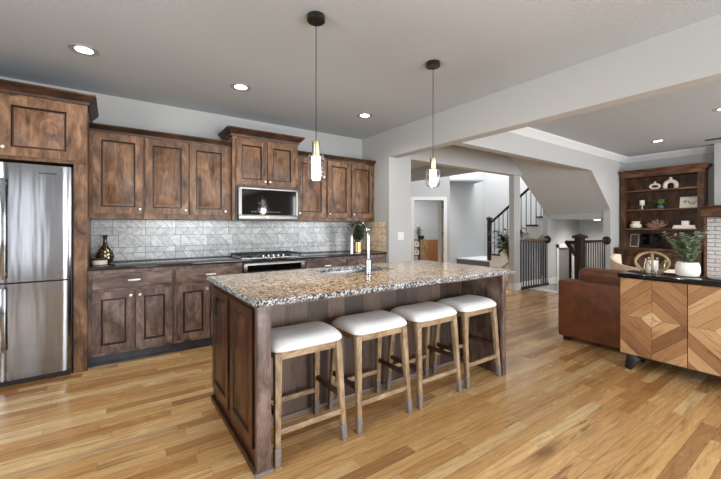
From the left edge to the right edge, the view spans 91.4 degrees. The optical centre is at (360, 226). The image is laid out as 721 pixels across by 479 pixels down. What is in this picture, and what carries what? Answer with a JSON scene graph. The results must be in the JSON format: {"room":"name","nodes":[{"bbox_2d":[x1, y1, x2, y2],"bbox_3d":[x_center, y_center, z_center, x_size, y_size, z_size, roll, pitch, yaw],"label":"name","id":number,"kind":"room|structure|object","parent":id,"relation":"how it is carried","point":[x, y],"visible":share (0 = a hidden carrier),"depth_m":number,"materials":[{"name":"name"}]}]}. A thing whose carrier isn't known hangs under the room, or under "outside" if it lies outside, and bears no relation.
{"room":"kitchen","nodes":[
{"label":"kitchen","id":0,"kind":"room"},
{"bbox_2d":[0,76,361,261],"bbox_3d":[-2.453,-0.060,3.990,5.980,2.690,0.130,0,0,-35],"label":"wall","id":1,"kind":"structure","parent":0,"point":[151,239],"depth_m":4.28,"materials":[{"name":"stone"}]},
{"bbox_2d":[89,122,143,218],"bbox_3d":[-2.514,-0.541,3.640,0.447,0.919,0.372,0,0,-35],"label":"upper cabinet","id":2,"kind":"object","parent":1,"relation":"attached to","point":[116,152],"visible":1,"depth_m":3.51,"materials":[{"name":"brown wood"}]},
{"bbox_2d":[119,234,131,241],"bbox_3d":[-2.555,0.122,3.832,0.115,0.080,0.009,0,0,-35],"label":"wall outlet","id":3,"kind":"object","parent":1,"relation":"attached to","point":[122,237],"visible":1,"depth_m":3.83,"materials":[{"name":"plastic"}]},
{"bbox_2d":[142,130,231,219],"bbox_3d":[-1.972,-0.541,4.021,0.874,0.919,0.372,0,0,-35],"label":"upper cabinet","id":4,"kind":"object","parent":1,"relation":"attached to","point":[186,177],"visible":1,"depth_m":3.87,"materials":[{"name":"brown wood"}]},
{"bbox_2d":[218,125,304,220],"bbox_3d":[-1.249,-0.620,4.477,0.970,1.076,0.460,0,0,-35],"label":"upper cabinet","id":5,"kind":"object","parent":1,"relation":"attached to","point":[265,159],"visible":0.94,"depth_m":4.29,"materials":[{"name":"brown wood"}]},
{"bbox_2d":[234,186,297,220],"bbox_3d":[-1.245,-0.282,4.487,0.776,0.402,0.428,0,0,-35],"label":"microwave","id":6,"kind":"object","parent":5,"relation":"attached to","point":[251,203],"visible":0.99,"depth_m":4.31,"materials":[{"name":"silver metal"}]},
{"bbox_2d":[299,233,305,237],"bbox_3d":[-0.832,0.120,5.044,0.115,0.070,0.009,0,0,-35],"label":"wall outlet","id":7,"kind":"object","parent":1,"relation":"attached to","point":[301,235],"visible":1,"depth_m":5.04,"materials":[{"name":"plastic"}]},
{"bbox_2d":[298,150,327,220],"bbox_3d":[-0.747,-0.541,4.884,0.456,0.919,0.372,0,0,-35],"label":"upper cabinet","id":8,"kind":"object","parent":1,"relation":"attached to","point":[311,195],"visible":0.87,"depth_m":4.74,"materials":[{"name":"brown wood"}]},
{"bbox_2d":[326,155,375,221],"bbox_3d":[-0.215,-0.541,5.258,0.840,0.919,0.372,0,0,-35],"label":"upper cabinet","id":9,"kind":"object","parent":1,"relation":"attached to","point":[349,181],"visible":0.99,"depth_m":5.11,"materials":[{"name":"brown wood"}]},
{"bbox_2d":[0,277,720,478],"bbox_3d":[0.706,1.315,4.471,11.500,0.060,13.100,0,0,-35],"label":"floor","id":10,"kind":"structure","parent":0,"point":[561,408],"depth_m":2.31,"materials":[{"name":"brown wood"}]},
{"bbox_2d":[0,162,72,386],"bbox_3d":[-3.041,0.385,3.021,0.913,1.800,0.718,0,0,-35],"label":"refrigerator","id":11,"kind":"object","parent":10,"relation":"on","point":[36,201],"visible":0.99,"depth_m":2.91,"materials":[{"name":"silver metal"}]},
{"bbox_2d":[0,79,98,372],"bbox_3d":[-3.066,0.059,3.048,1.263,2.453,0.705,0,0,-35],"label":"tall cabinet","id":12,"kind":"object","parent":10,"relation":"on","point":[40,125],"visible":0.96,"depth_m":3.04,"materials":[{"name":"brown wood"}]},
{"bbox_2d":[88,266,173,367],"bbox_3d":[-2.333,0.843,3.593,0.689,0.884,0.637,0,0,-35],"label":"base cabinet","id":13,"kind":"object","parent":10,"relation":"on","point":[131,311],"visible":1,"depth_m":3.34,"materials":[{"name":"brown wood"}]},
{"bbox_2d":[88,250,386,270],"bbox_3d":[-1.210,0.385,4.405,3.460,0.030,0.627,0,0,-35],"label":"countertop","id":14,"kind":"structure","parent":13,"relation":"on","point":[134,264],"depth_m":3.87,"materials":[{"name":"black stone"}]},
{"bbox_2d":[91,258,107,264],"bbox_3d":[-2.537,0.334,3.424,0.136,0.070,0.136,0,0,-35],"label":"dish","id":15,"kind":"object","parent":14,"relation":"on","point":[95,261],"visible":1,"depth_m":3.38,"materials":[{"name":"ceramic"}]},
{"bbox_2d":[95,235,114,263],"bbox_3d":[-2.584,0.226,3.560,0.162,0.287,0.160,0,0,-35],"label":"vase","id":16,"kind":"object","parent":14,"relation":"on","point":[104,251],"visible":0.86,"depth_m":3.53,"materials":[{"name":"brown ceramic"}]},
{"bbox_2d":[230,251,303,258],"bbox_3d":[-1.173,0.347,4.408,0.775,0.046,0.500,0,0,-35],"label":"cooktop","id":17,"kind":"object","parent":14,"relation":"in","point":[265,254],"visible":1,"depth_m":4.29,"materials":[{"name":"silver metal"}]},
{"bbox_2d":[347,221,366,251],"bbox_3d":[-0.036,0.141,5.137,0.348,0.457,0.329,0,0,32],"label":"potted plant","id":18,"kind":"object","parent":14,"relation":"on","point":[358,234],"visible":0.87,"depth_m":5.10,"materials":[{"name":"green plant"}]},
{"bbox_2d":[173,263,241,351],"bbox_3d":[-1.768,0.843,3.991,0.688,0.884,0.637,0,0,-35],"label":"base cabinet","id":19,"kind":"object","parent":10,"relation":"on","point":[192,291],"visible":0.59,"depth_m":3.68,"materials":[{"name":"brown wood"}]},
{"bbox_2d":[242,259,304,273],"bbox_3d":[-1.153,0.834,4.390,0.774,0.862,0.652,0,0,-35],"label":"oven","id":20,"kind":"object","parent":10,"relation":"on","point":[279,265],"visible":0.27,"depth_m":4.15,"materials":[{"name":"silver metal"}]},
{"bbox_2d":[271,321,346,468],"bbox_3d":[-0.376,0.952,2.150,0.455,0.668,0.390,0,0,-35],"label":"bar stool","id":21,"kind":"object","parent":10,"relation":"on","point":[290,341],"visible":0.83,"depth_m":2.06,"materials":[{"name":"brown wood"}]},
{"bbox_2d":[305,257,345,268],"bbox_3d":[-0.601,0.843,4.812,0.612,0.884,0.637,0,0,-35],"label":"base cabinet","id":22,"kind":"object","parent":10,"relation":"on","point":[331,261],"visible":0.24,"depth_m":4.56,"materials":[{"name":"brown wood"}]},
{"bbox_2d":[211,275,505,478],"bbox_3d":[0.079,0.843,2.834,2.210,0.884,1.015,0,0,-35],"label":"kitchen island","id":23,"kind":"object","parent":10,"relation":"on","point":[242,361],"visible":0.67,"depth_m":2.43,"materials":[{"name":"brown wood"}]},
{"bbox_2d":[214,298,216,314],"bbox_3d":[-1.039,0.568,2.515,0.006,0.115,0.070,0,0,-35],"label":"outlet plate","id":24,"kind":"object","parent":23,"relation":"attached to","point":[215,299],"depth_m":2.49,"materials":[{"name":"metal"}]},
{"bbox_2d":[206,260,515,307],"bbox_3d":[0.092,0.384,2.825,2.266,0.032,1.103,0,0,-35],"label":"island countertop","id":25,"kind":"structure","parent":23,"relation":"on","point":[272,288],"depth_m":2.41,"materials":[{"name":"stone"}]},
{"bbox_2d":[323,269,379,274],"bbox_3d":[-0.068,0.493,3.034,0.708,0.184,0.428,0,0,-35],"label":"sink","id":26,"kind":"object","parent":25,"relation":"in","point":[358,270],"visible":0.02,"depth_m":3.23,"materials":[{"name":"silver metal"}]},
{"bbox_2d":[350,220,371,274],"bbox_3d":[-0.031,0.158,2.761,0.136,0.421,0.276,0,0,-35],"label":"faucet","id":27,"kind":"object","parent":25,"relation":"on","point":[367,263],"visible":1,"depth_m":2.69,"materials":[{"name":"silver metal"}]},
{"bbox_2d":[346,254,384,265],"bbox_3d":[-0.069,0.843,5.186,0.684,0.884,0.637,0,0,-35],"label":"base cabinet","id":28,"kind":"object","parent":10,"relation":"on","point":[350,260],"visible":0.1,"depth_m":4.92,"materials":[{"name":"brown wood"}]},
{"bbox_2d":[327,310,411,434],"bbox_3d":[0.062,0.952,2.458,0.455,0.668,0.390,0,0,-35],"label":"bar stool","id":29,"kind":"object","parent":10,"relation":"on","point":[376,324],"visible":1,"depth_m":2.38,"materials":[{"name":"brown wood"}]},
{"bbox_2d":[385,301,461,408],"bbox_3d":[0.493,0.952,2.761,0.455,0.668,0.390,0,0,-35],"label":"bar stool","id":30,"kind":"object","parent":10,"relation":"on","point":[418,316],"visible":0.96,"depth_m":2.70,"materials":[{"name":"brown wood"}]},
{"bbox_2d":[431,295,500,389],"bbox_3d":[0.918,0.952,3.061,0.455,0.668,0.390,0,0,-35],"label":"bar stool","id":31,"kind":"object","parent":10,"relation":"on","point":[466,306],"visible":0.96,"depth_m":2.98,"materials":[{"name":"brown wood"}]},
{"bbox_2d":[457,216,542,267],"bbox_3d":[4.031,0.517,9.543,1.615,1.535,2.720,0,0,-35],"label":"staircase","id":32,"kind":"structure","parent":10,"relation":"on","point":[535,231],"depth_m":9.24,"materials":[{"name":"carpet"}]},
{"bbox_2d":[486,188,536,260],"bbox_3d":[3.974,-0.253,8.880,0.128,2.332,1.775,0,0,-35],"label":"stair railing","id":33,"kind":"object","parent":32,"relation":"on","point":[490,221],"visible":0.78,"depth_m":9.42,"materials":[{"name":"brown wood"}]},
{"bbox_2d":[486,226,532,281],"bbox_3d":[3.456,0.631,8.167,0.957,1.308,1.071,0,0,-23],"label":"potted plant","id":34,"kind":"object","parent":10,"relation":"on","point":[504,240],"visible":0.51,"depth_m":8.12,"materials":[{"name":"green plant"}]},
{"bbox_2d":[520,236,550,289],"bbox_3d":[3.693,0.740,7.489,1.140,1.090,0.170,0,0,-35],"label":"stair railing","id":35,"kind":"object","parent":10,"relation":"on","point":[547,239],"visible":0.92,"depth_m":7.48,"materials":[{"name":"brown wood"}]},
{"bbox_2d":[565,234,610,278],"bbox_3d":[4.227,0.700,6.522,1.229,1.170,0.331,0,0,-35],"label":"stair railing","id":36,"kind":"object","parent":10,"relation":"on","point":[578,250],"visible":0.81,"depth_m":6.24,"materials":[{"name":"brown wood"}]},
{"bbox_2d":[558,267,625,348],"bbox_3d":[3.388,0.876,3.270,0.955,0.819,2.550,0,0,-35],"label":"sofa","id":37,"kind":"object","parent":10,"relation":"on","point":[589,306],"visible":0.48,"depth_m":3.79,"materials":[{"name":"brown leather"}]},
{"bbox_2d":[579,267,625,283],"bbox_3d":[2.789,0.662,3.793,0.224,0.390,0.755,0,0,-35],"label":"cushion","id":38,"kind":"object","parent":37,"relation":"on","point":[601,275],"depth_m":3.86,"materials":[{"name":"brown leather"}]},
{"bbox_2d":[609,254,674,272],"bbox_3d":[4.185,0.857,5.121,0.900,0.863,0.948,0,0,-35],"label":"armchair","id":39,"kind":"object","parent":10,"relation":"on","point":[615,259],"visible":0.12,"depth_m":5.15,"materials":[{"name":"beige fabric"}]},
{"bbox_2d":[614,162,712,275],"bbox_3d":[5.522,0.099,6.470,0.618,2.373,1.273,0,0,-35],"label":"bookcase","id":40,"kind":"object","parent":10,"relation":"on","point":[692,179],"visible":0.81,"depth_m":6.58,"materials":[{"name":"brown wood"}]},
{"bbox_2d":[629,234,639,246],"bbox_3d":[5.444,0.269,6.985,0.078,0.256,0.150,0,0,-35],"label":"framed photo","id":41,"kind":"object","parent":40,"relation":"on","point":[634,238],"visible":0.96,"depth_m":6.98,"materials":[{"name":"white wood"}]},
{"bbox_2d":[631,235,637,245],"bbox_3d":[5.437,0.267,6.980,0.056,0.214,0.110,0,0,-35],"label":"print","id":42,"kind":"object","parent":41,"relation":"attached to","point":[634,238],"depth_m":6.98},
{"bbox_2d":[630,221,641,227],"bbox_3d":[5.389,-0.040,6.886,0.196,0.138,0.196,0,0,-35],"label":"jar","id":43,"kind":"object","parent":40,"relation":"on","point":[635,224],"visible":0.88,"depth_m":6.83,"materials":[{"name":"ceramic"}]},
{"bbox_2d":[639,200,644,208],"bbox_3d":[5.447,-0.425,6.804,0.084,0.176,0.084,0,0,-35],"label":"candle holder","id":44,"kind":"object","parent":40,"relation":"on","point":[641,202],"visible":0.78,"depth_m":6.78,"materials":[{"name":"ceramic"}]},
{"bbox_2d":[642,233,662,247],"bbox_3d":[5.566,0.262,6.704,0.100,0.274,0.320,0,0,-35],"label":"monitor","id":45,"kind":"object","parent":40,"relation":"on","point":[653,239],"visible":0.93,"depth_m":6.68,"materials":[{"name":"black metal"}]},
{"bbox_2d":[649,182,660,188],"bbox_3d":[5.559,-0.777,6.644,0.052,0.152,0.180,0,0,-35],"label":"vase","id":46,"kind":"object","parent":40,"relation":"on","point":[654,183],"visible":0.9,"depth_m":6.63,"materials":[{"name":"ceramic"}]},
{"bbox_2d":[646,219,666,227],"bbox_3d":[5.571,-0.057,6.627,0.174,0.173,0.329,0,0,-35],"label":"ornament","id":47,"kind":"object","parent":40,"relation":"on","point":[654,224],"visible":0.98,"depth_m":6.61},
{"bbox_2d":[614,247,703,251],"bbox_3d":[5.507,0.413,6.501,0.600,0.028,1.205,0,0,-35],"label":"countertop","id":48,"kind":"structure","parent":40,"relation":"on","point":[629,248],"depth_m":6.48,"materials":[{"name":"brown wood"}]},
{"bbox_2d":[648,199,672,208],"bbox_3d":[5.581,-0.434,6.555,0.193,0.193,0.436,0,0,-35],"label":"potted plant","id":49,"kind":"object","parent":40,"relation":"on","point":[660,203],"visible":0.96,"depth_m":6.54,"materials":[{"name":"green plant"}]},
{"bbox_2d":[663,243,677,248],"bbox_3d":[5.721,0.349,6.379,0.260,0.098,0.310,0,0,-35],"label":"media box","id":50,"kind":"object","parent":40,"relation":"on","point":[667,245],"visible":0.46,"depth_m":6.37,"materials":[{"name":"black metal"}]},
{"bbox_2d":[663,177,678,188],"bbox_3d":[5.692,-0.805,6.456,0.068,0.210,0.228,0,0,-35],"label":"vase","id":51,"kind":"object","parent":40,"relation":"on","point":[665,184],"visible":0.98,"depth_m":6.43,"materials":[{"name":"ceramic"}]},
{"bbox_2d":[672,227,696,228],"bbox_3d":[5.789,0.015,6.274,0.170,0.029,0.320,0,0,-35],"label":"book","id":52,"kind":"object","parent":40,"relation":"on","point":[672,227],"visible":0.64,"depth_m":6.20,"materials":[{"name":"white paper"}]},
{"bbox_2d":[673,225,696,226],"bbox_3d":[5.789,-0.015,6.274,0.170,0.029,0.290,0,0,-35],"label":"book","id":53,"kind":"object","parent":52,"relation":"on","point":[673,225],"visible":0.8,"depth_m":6.21,"materials":[{"name":"white paper"}]},
{"bbox_2d":[681,221,690,224],"bbox_3d":[5.799,-0.069,6.269,0.106,0.076,0.106,0,0,-35],"label":"box","id":54,"kind":"object","parent":53,"relation":"on","point":[682,222],"visible":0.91,"depth_m":6.24,"materials":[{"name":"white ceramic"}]},
{"bbox_2d":[679,196,696,207],"bbox_3d":[5.884,-0.441,6.286,0.061,0.202,0.270,0,0,-35],"label":"picture","id":55,"kind":"object","parent":40,"relation":"on","point":[685,202],"visible":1,"depth_m":6.30,"materials":[{"name":"paper"}]},
{"bbox_2d":[618,270,720,377],"bbox_3d":[3.049,0.857,2.559,0.362,0.875,1.888,0,0,-35],"label":"sideboard","id":56,"kind":"object","parent":10,"relation":"on","point":[672,319],"visible":1,"depth_m":2.93,"materials":[{"name":"wood"},{"name":"black metal"}]},
{"bbox_2d":[634,251,670,273],"bbox_3d":[2.644,0.319,3.193,0.277,0.196,0.283,0,0,-35],"label":"lantern","id":57,"kind":"object","parent":56,"relation":"on","point":[667,265],"visible":0.94,"depth_m":3.14,"materials":[{"name":"wicker"}]},
{"bbox_2d":[645,260,657,272],"bbox_3d":[2.644,0.355,3.193,0.092,0.126,0.091,0,0,-35],"label":"candle","id":58,"kind":"object","parent":57,"relation":"in","point":[648,267],"visible":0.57,"depth_m":3.17,"materials":[{"name":"white wax"}]},
{"bbox_2d":[660,230,709,276],"bbox_3d":[2.769,0.223,2.982,0.336,0.390,0.316,0,0,-11],"label":"potted plant","id":59,"kind":"object","parent":56,"relation":"on","point":[688,248],"visible":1,"depth_m":2.95,"materials":[{"name":"green plant"}]},
{"bbox_2d":[700,205,720,276],"bbox_3d":[6.518,0.468,5.081,0.570,1.635,2.250,0,0,-35],"label":"fireplace","id":60,"kind":"object","parent":10,"relation":"on","point":[711,214],"visible":0.69,"depth_m":5.88,"materials":[{"name":"white brick"}]},
{"bbox_2d":[0,0,720,169],"bbox_3d":[0.590,-1.455,4.358,11.420,0.100,13.350,0,0,-35],"label":"ceiling","id":61,"kind":"structure","parent":0,"point":[367,56],"depth_m":2.88,"materials":[{"name":"grey paint"}]},
{"bbox_2d":[67,43,99,56],"bbox_3d":[-2.196,-1.403,2.795,0.204,0.007,0.204,0,0,-35],"label":"recessed light","id":62,"kind":"object","parent":61,"relation":"in","point":[85,50],"visible":1,"depth_m":2.79,"materials":[{"name":"white"}]},
{"bbox_2d":[230,83,250,91],"bbox_3d":[-1.203,-1.403,3.537,0.204,0.007,0.204,0,0,-35],"label":"recessed light","id":63,"kind":"object","parent":61,"relation":"in","point":[239,86],"visible":1,"depth_m":3.54,"materials":[{"name":"white"}]},
{"bbox_2d":[307,11,324,181],"bbox_3d":[-0.296,-0.854,2.345,0.123,1.102,0.123,0,0,-35],"label":"pendant light","id":64,"kind":"object","parent":61,"relation":"hanging from","point":[315,161],"visible":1,"depth_m":2.30,"materials":[{"name":"black metal"}]},
{"bbox_2d":[357,113,372,117],"bbox_3d":[0.055,-1.403,4.440,0.204,0.007,0.204,0,0,-35],"label":"recessed light","id":65,"kind":"object","parent":61,"relation":"in","point":[361,115],"visible":1,"depth_m":4.43,"materials":[{"name":"white"}]},
{"bbox_2d":[426,59,439,187],"bbox_3d":[0.621,-0.873,3.010,0.123,1.065,0.123,0,0,-35],"label":"pendant light","id":66,"kind":"object","parent":61,"relation":"hanging from","point":[433,173],"visible":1,"depth_m":2.97,"materials":[{"name":"black metal"}]},
{"bbox_2d":[650,139,665,142],"bbox_3d":[4.868,-1.403,5.758,0.204,0.007,0.204,0,0,-35],"label":"recessed light","id":67,"kind":"object","parent":61,"relation":"in","point":[662,140],"visible":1,"depth_m":5.78,"materials":[{"name":"white"}]},
{"bbox_2d":[362,130,410,262],"bbox_3d":[-0.668,-0.060,7.013,0.440,2.690,4.360,0,0,-35],"label":"wall","id":68,"kind":"structure","parent":0,"point":[392,176],"depth_m":5.25,"materials":[{"name":"grey paint"}]},
{"bbox_2d":[398,232,403,239],"bbox_3d":[0.602,0.135,5.236,0.115,0.115,0.009,0,0,-35],"label":"light switch","id":69,"kind":"object","parent":68,"relation":"attached to","point":[400,234],"visible":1,"depth_m":5.23,"materials":[{"name":"plastic"}]},
{"bbox_2d":[414,201,437,260],"bbox_3d":[1.826,-0.015,11.420,2.650,2.600,2.880,0,0,0],"label":"wall","id":70,"kind":"structure","parent":0,"point":[425,212],"depth_m":12.76,"materials":[{"name":"grey paint"}]},
{"bbox_2d":[411,176,449,262],"bbox_3d":[0.951,-1.215,9.920,3.100,5.000,0.120,0,0,0],"label":"wall","id":71,"kind":"structure","parent":0,"point":[418,188],"depth_m":9.86,"materials":[{"name":"grey paint"}]},
{"bbox_2d":[411,197,446,261],"bbox_3d":[1.916,0.225,9.920,1.010,2.120,0.160,0,0,0],"label":"door frame","id":72,"kind":"structure","parent":71,"relation":"in","point":[413,199],"depth_m":9.84,"materials":[{"name":"wood"}]},
{"bbox_2d":[411,165,478,181],"bbox_3d":[1.297,-1.265,8.671,0.100,0.280,4.510,0,0,-35],"label":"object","id":73,"kind":"structure","parent":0,"point":[418,174],"depth_m":7.88,"materials":[{"name":"grey paint"}]},
{"bbox_2d":[438,172,483,262],"bbox_3d":[3.127,-1.215,10.649,2.130,5.000,0.120,0,0,-35],"label":"wall","id":74,"kind":"structure","parent":0,"point":[466,200],"depth_m":10.58,"materials":[{"name":"grey paint"}]},
{"bbox_2d":[411,145,521,175],"bbox_3d":[1.971,-1.218,6.296,3.050,0.375,0.150,0,0,-35],"label":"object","id":75,"kind":"structure","parent":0,"point":[453,156],"depth_m":6.18,"materials":[{"name":"grey paint"}]},
{"bbox_2d":[450,179,483,183],"bbox_3d":[2.001,-1.340,11.420,3.000,0.050,2.880,0,0,0],"label":"ceiling","id":76,"kind":"structure","parent":0,"point":[469,181],"depth_m":9.98,"materials":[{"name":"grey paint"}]},
{"bbox_2d":[484,172,542,255],"bbox_3d":[4.762,-1.215,10.045,0.150,5.000,2.750,0,0,-35],"label":"wall","id":77,"kind":"structure","parent":0,"point":[496,186],"depth_m":10.66,"materials":[{"name":"grey paint"}]},
{"bbox_2d":[509,175,519,283],"bbox_3d":[3.121,0.128,7.130,0.210,2.315,0.110,0,0,-35],"label":"wall column","id":78,"kind":"structure","parent":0,"point":[514,181],"depth_m":7.07,"materials":[{"name":"grey paint"}]},
{"bbox_2d":[508,283,520,290],"bbox_3d":[3.121,1.210,7.130,0.240,0.150,0.140,0,0,-35],"label":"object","id":79,"kind":"structure","parent":78,"relation":"attached to","point":[517,286],"depth_m":7.07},
{"bbox_2d":[494,235,542,275],"bbox_3d":[3.970,0.655,8.797,0.017,1.260,1.580,0,0,-35],"label":"wall","id":80,"kind":"structure","parent":0,"point":[541,236],"depth_m":8.31,"materials":[{"name":"grey paint"}]},
{"bbox_2d":[522,241,539,281],"bbox_3d":[3.594,0.792,7.621,1.130,0.985,0.070,0,0,-35],"label":"wall rail","id":81,"kind":"object","parent":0,"point":[529,241],"visible":0.14,"depth_m":7.65,"materials":[{"name":"black metal"}]},
{"bbox_2d":[522,279,539,286],"bbox_3d":[3.619,1.225,7.587,1.130,0.120,0.015,0,0,-35],"label":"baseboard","id":82,"kind":"structure","parent":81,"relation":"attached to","point":[537,279],"depth_m":7.62,"materials":[{"name":"white paint"}]},
{"bbox_2d":[454,132,624,268],"bbox_3d":[3.336,-0.060,5.807,5.260,2.690,0.120,0,0,-35],"label":"wall","id":83,"kind":"structure","parent":0,"point":[602,173],"depth_m":6.12,"materials":[{"name":"grey paint"}]},
{"bbox_2d":[508,127,627,162],"bbox_3d":[3.333,-1.350,5.680,5.110,0.110,0.085,0,0,-35],"label":"trim","id":84,"kind":"structure","parent":83,"relation":"attached to","point":[529,132],"depth_m":5.67,"materials":[{"name":"white paint"}]},
{"bbox_2d":[389,14,720,157],"bbox_3d":[2.593,-1.210,2.154,0.160,0.390,7.340,0,0,-35],"label":"beam","id":85,"kind":"structure","parent":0,"point":[688,56],"depth_m":3.00,"materials":[{"name":"grey paint"}]},
{"bbox_2d":[510,156,602,219],"bbox_3d":[4.431,-0.785,7.327,3.120,1.240,1.115,0,0,-35],"label":"ceiling","id":86,"kind":"structure","parent":0,"point":[564,193],"depth_m":6.98,"materials":[{"name":"grey paint"}]},
{"bbox_2d":[535,210,578,290],"bbox_3d":[4.287,0.540,7.974,2.850,3.890,0.110,0,0,-35],"label":"wall","id":87,"kind":"structure","parent":0,"point":[559,231],"depth_m":7.99,"materials":[{"name":"grey paint"}]},
{"bbox_2d":[544,277,556,284],"bbox_3d":[4.281,1.216,7.961,0.375,0.141,0.125,0,0,-35],"label":"baseboard","id":88,"kind":"structure","parent":87,"relation":"attached to","point":[553,280],"depth_m":7.88,"materials":[{"name":"white paint"}]},
{"bbox_2d":[556,244,573,290],"bbox_3d":[4.782,1.410,8.305,0.840,2.030,0.120,0,0,-35],"label":"door","id":89,"kind":"structure","parent":87,"relation":"in","point":[563,259],"depth_m":8.34,"materials":[{"name":"white paint"}]},
{"bbox_2d":[579,220,602,267],"bbox_3d":[5.789,1.160,8.212,0.120,2.650,1.230,0,0,-35],"label":"wall","id":90,"kind":"structure","parent":0,"point":[593,229],"depth_m":8.43,"materials":[{"name":"grey paint"}]},
{"bbox_2d":[625,152,713,204],"bbox_3d":[7.235,-0.060,4.705,0.150,2.690,6.170,0,0,-35],"label":"wall","id":91,"kind":"structure","parent":0,"point":[707,157],"depth_m":6.42,"materials":[{"name":"grey paint"}]},
{"bbox_2d":[626,145,713,162],"bbox_3d":[7.110,-1.350,4.679,0.085,0.110,6.070,0,0,-35],"label":"trim","id":92,"kind":"structure","parent":91,"relation":"attached to","point":[707,149],"depth_m":6.54,"materials":[{"name":"white paint"}]},
{"bbox_2d":[714,143,720,204],"bbox_3d":[6.654,-0.875,5.183,0.250,1.060,2.020,0,0,-35],"label":"wall","id":93,"kind":"structure","parent":0,"point":[717,146],"depth_m":5.91,"materials":[{"name":"grey paint"}]},
{"bbox_3d":[4.739,2.455,7.541,2.370,0.060,1.218,0,0,-35],"label":"floor","id":94,"kind":"structure","parent":0,"visible":0},
{"bbox_2d":[529,288,557,292],"bbox_3d":[4.301,1.853,7.215,1.280,1.144,1.068,0,0,-35],"label":"staircase","id":95,"kind":"structure","parent":94,"relation":"on","point":[539,289],"depth_m":7.08,"materials":[{"name":"carpet"}]},
{"bbox_3d":[2.001,1.310,11.310,4.237,0.051,4.262,0,0,-35],"label":"floor","id":96,"kind":"structure","parent":0,"visible":0},
{"bbox_2d":[414,239,437,260],"bbox_3d":[2.136,0.853,11.802,1.170,0.865,0.415,0,0,0],"label":"sideboard","id":97,"kind":"object","parent":96,"relation":"on","point":[428,248],"visible":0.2,"depth_m":11.61,"materials":[{"name":"brown wood"}]},
{"bbox_2d":[414,225,423,238],"bbox_3d":[1.929,0.171,11.758,0.425,0.499,0.356,0,0,-35],"label":"potted plant","id":98,"kind":"object","parent":97,"relation":"on","point":[417,226],"visible":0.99,"depth_m":11.73,"materials":[{"name":"grey plant"}]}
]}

